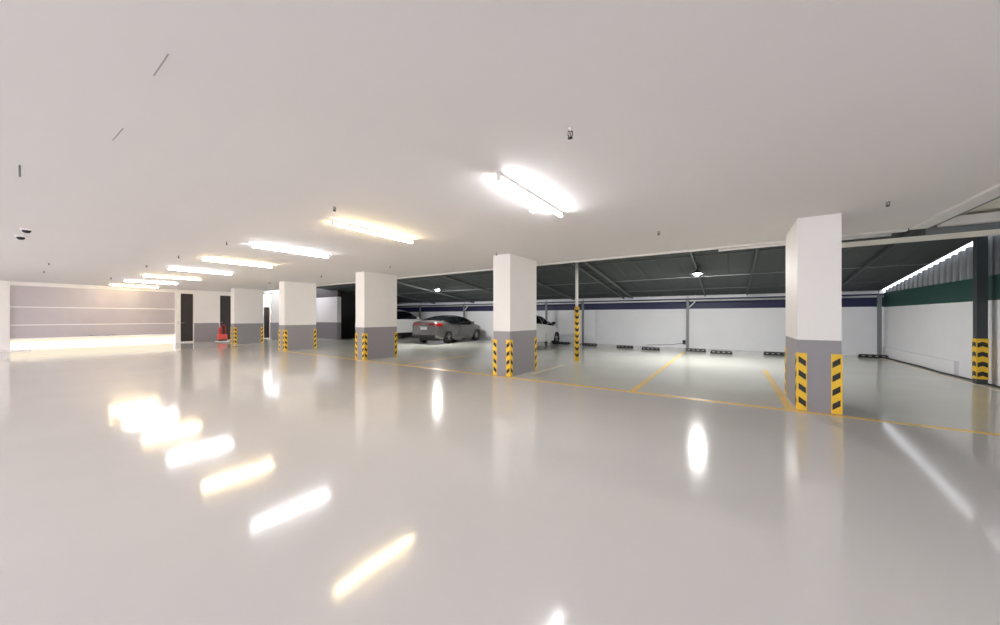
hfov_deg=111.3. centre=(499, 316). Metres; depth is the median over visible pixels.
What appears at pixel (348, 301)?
wall
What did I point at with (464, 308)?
wall post
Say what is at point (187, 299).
door
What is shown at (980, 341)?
steel post
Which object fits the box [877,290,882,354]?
wall post
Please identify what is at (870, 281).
purlin
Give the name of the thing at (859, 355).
wheel stop
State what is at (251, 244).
tube light
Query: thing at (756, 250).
rafter
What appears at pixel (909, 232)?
rafter
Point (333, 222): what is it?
tube light
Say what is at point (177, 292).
trim
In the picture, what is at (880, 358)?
curb
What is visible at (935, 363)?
baseboard
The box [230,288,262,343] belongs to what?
column
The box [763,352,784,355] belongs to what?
wheel stop
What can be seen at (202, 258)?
tube light
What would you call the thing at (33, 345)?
ground
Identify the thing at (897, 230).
trim
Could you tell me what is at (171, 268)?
tube light
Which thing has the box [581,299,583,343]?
wall post
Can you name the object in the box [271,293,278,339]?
wall
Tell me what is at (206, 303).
wall
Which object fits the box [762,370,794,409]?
floor line
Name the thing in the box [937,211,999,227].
duct
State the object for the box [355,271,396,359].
column
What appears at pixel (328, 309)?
wall
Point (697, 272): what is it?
lamp
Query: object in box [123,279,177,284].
tube light
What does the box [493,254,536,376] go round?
column
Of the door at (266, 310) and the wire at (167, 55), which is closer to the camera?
the wire at (167, 55)
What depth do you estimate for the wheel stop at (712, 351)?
12.63 m
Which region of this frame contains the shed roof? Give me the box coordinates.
[316,228,972,303]
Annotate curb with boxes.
[880,358,999,391]
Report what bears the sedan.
on the floor at (211, 482)
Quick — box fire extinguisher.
[215,324,228,341]
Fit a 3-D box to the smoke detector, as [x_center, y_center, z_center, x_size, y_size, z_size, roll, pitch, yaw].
[0.435,-1.414,4.588,0.110,0.052,0.110,0,0,34]
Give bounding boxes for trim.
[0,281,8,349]
[0,349,30,351]
[175,289,180,342]
[263,228,907,291]
[397,289,883,305]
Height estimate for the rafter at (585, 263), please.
1.165 m
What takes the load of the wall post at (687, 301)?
on the floor at (211, 482)
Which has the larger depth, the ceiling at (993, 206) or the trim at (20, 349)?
the trim at (20, 349)
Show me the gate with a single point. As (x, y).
(36, 312)
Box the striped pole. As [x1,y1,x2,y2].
[574,262,578,360]
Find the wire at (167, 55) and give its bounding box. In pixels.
[153,54,168,75]
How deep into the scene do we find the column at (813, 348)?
4.88 m
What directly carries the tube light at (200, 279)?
attached to the ceiling at (698, 123)
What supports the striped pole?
on the floor at (211, 482)
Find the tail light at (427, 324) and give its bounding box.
[426,323,442,325]
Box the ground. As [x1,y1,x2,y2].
[10,336,228,349]
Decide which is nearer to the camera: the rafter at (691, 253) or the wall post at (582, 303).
the rafter at (691, 253)
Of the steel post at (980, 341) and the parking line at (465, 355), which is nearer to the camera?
the steel post at (980, 341)
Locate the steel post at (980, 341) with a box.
[972,236,988,384]
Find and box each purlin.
[321,235,923,288]
[400,281,894,300]
[402,263,928,293]
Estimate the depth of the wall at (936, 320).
8.42 m
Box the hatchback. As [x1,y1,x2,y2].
[536,315,559,343]
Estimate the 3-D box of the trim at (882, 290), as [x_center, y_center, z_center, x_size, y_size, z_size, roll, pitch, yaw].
[2.830,-0.880,18.454,24.708,0.140,0.060,0,0,33]
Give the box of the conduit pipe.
[718,233,891,251]
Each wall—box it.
[9,281,270,349]
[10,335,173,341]
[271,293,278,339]
[316,288,340,339]
[341,292,355,338]
[397,294,882,354]
[883,235,999,385]
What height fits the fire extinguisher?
0.945 m
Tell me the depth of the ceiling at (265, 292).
20.09 m
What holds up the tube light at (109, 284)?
attached to the ceiling at (698, 123)
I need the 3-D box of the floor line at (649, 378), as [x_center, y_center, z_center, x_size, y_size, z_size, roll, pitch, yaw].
[4.760,1.358,9.730,0.100,0.002,8.340,0,0,34]
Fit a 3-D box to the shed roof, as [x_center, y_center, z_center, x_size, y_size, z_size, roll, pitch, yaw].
[0.515,-1.484,15.258,24.840,1.238,9.204,0,0,34]
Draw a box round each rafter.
[348,284,434,303]
[397,281,473,302]
[440,275,492,292]
[536,281,574,299]
[571,262,632,298]
[690,252,705,296]
[746,248,758,294]
[842,229,916,285]
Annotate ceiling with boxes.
[0,0,999,291]
[263,291,278,294]
[962,198,999,214]
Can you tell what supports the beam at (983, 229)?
attached to the ceiling at (993, 206)
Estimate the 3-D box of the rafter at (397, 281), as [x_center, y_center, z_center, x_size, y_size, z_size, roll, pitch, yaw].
[-3.930,-1.441,17.809,0.045,1.165,8.340,0,0,34]
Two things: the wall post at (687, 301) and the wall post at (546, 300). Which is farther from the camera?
the wall post at (546, 300)
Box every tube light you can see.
[109,284,158,287]
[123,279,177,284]
[142,274,201,280]
[167,267,232,274]
[201,257,272,267]
[250,243,328,257]
[331,220,413,243]
[496,172,562,217]
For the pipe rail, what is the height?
0.067 m
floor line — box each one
[284,351,999,435]
[531,365,563,373]
[630,352,684,390]
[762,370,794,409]
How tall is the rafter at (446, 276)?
1.165 m
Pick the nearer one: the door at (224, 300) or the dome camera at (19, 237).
the dome camera at (19, 237)
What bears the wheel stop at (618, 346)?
on the floor at (211, 482)
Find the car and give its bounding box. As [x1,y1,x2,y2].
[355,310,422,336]
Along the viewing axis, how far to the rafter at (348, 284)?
21.32 m
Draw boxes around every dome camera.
[14,235,26,239]
[20,228,32,232]
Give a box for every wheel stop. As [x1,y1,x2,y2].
[582,343,596,345]
[616,345,632,347]
[641,347,659,349]
[686,348,705,351]
[710,350,731,353]
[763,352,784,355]
[858,354,887,358]
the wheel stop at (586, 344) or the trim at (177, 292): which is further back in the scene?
the trim at (177, 292)
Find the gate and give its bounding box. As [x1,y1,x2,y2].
[10,285,174,339]
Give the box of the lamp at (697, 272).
[691,269,703,274]
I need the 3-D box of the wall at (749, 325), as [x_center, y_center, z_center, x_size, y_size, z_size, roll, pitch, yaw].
[2.987,0.275,18.508,24.912,2.170,0.200,0,0,33]
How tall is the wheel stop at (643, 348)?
0.110 m
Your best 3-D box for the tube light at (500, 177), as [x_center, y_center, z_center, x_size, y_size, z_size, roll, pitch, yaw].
[0.416,-1.402,4.059,0.048,0.076,1.560,0,0,34]
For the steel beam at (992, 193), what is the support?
attached to the ceiling at (698, 123)
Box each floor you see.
[0,336,999,624]
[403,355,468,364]
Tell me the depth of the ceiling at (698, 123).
2.58 m
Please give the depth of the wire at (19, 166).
3.25 m
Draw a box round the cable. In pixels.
[887,357,999,387]
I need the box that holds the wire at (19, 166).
[18,165,20,176]
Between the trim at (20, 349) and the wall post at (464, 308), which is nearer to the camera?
the trim at (20, 349)
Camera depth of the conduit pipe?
6.55 m
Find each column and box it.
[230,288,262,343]
[279,281,316,350]
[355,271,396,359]
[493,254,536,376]
[785,213,842,414]
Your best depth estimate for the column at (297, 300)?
14.14 m
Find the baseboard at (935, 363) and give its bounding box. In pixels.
[882,347,958,375]
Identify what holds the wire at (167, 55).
attached to the ceiling at (698, 123)
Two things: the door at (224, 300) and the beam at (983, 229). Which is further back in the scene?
the door at (224, 300)
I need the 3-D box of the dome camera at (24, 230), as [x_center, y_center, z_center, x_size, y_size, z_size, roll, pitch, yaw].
[-7.754,-1.405,5.601,0.128,0.069,0.128,0,0,34]
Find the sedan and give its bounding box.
[412,315,480,343]
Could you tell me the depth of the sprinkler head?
2.60 m
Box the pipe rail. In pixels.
[397,295,883,307]
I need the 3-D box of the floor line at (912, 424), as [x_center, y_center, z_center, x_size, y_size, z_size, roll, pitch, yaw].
[-0.815,1.358,8.375,19.300,0.002,0.110,0,0,34]
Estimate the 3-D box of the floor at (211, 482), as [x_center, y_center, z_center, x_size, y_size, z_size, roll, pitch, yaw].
[-4.120,1.460,10.001,30.000,0.200,24.000,0,0,34]
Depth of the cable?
8.16 m
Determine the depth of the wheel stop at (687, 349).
13.43 m
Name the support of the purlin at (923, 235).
attached to the shed roof
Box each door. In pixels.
[181,293,193,342]
[219,295,230,340]
[263,307,269,338]
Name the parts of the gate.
seam rail, seam rail, gate panel, gate panel, gate panel, rail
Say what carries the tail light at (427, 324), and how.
attached to the sedan
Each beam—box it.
[842,211,999,247]
[909,183,999,229]
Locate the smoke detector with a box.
[528,208,535,213]
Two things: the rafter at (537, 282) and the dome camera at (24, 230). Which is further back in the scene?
the rafter at (537, 282)
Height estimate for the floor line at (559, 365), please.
0.002 m
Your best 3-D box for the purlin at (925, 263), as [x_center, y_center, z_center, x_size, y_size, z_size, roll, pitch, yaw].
[0.913,-1.389,15.715,24.575,0.045,0.060,0,0,34]
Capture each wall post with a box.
[462,302,467,338]
[544,300,548,342]
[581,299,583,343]
[685,300,694,348]
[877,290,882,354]
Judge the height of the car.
1.840 m
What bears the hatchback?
on the floor at (211, 482)

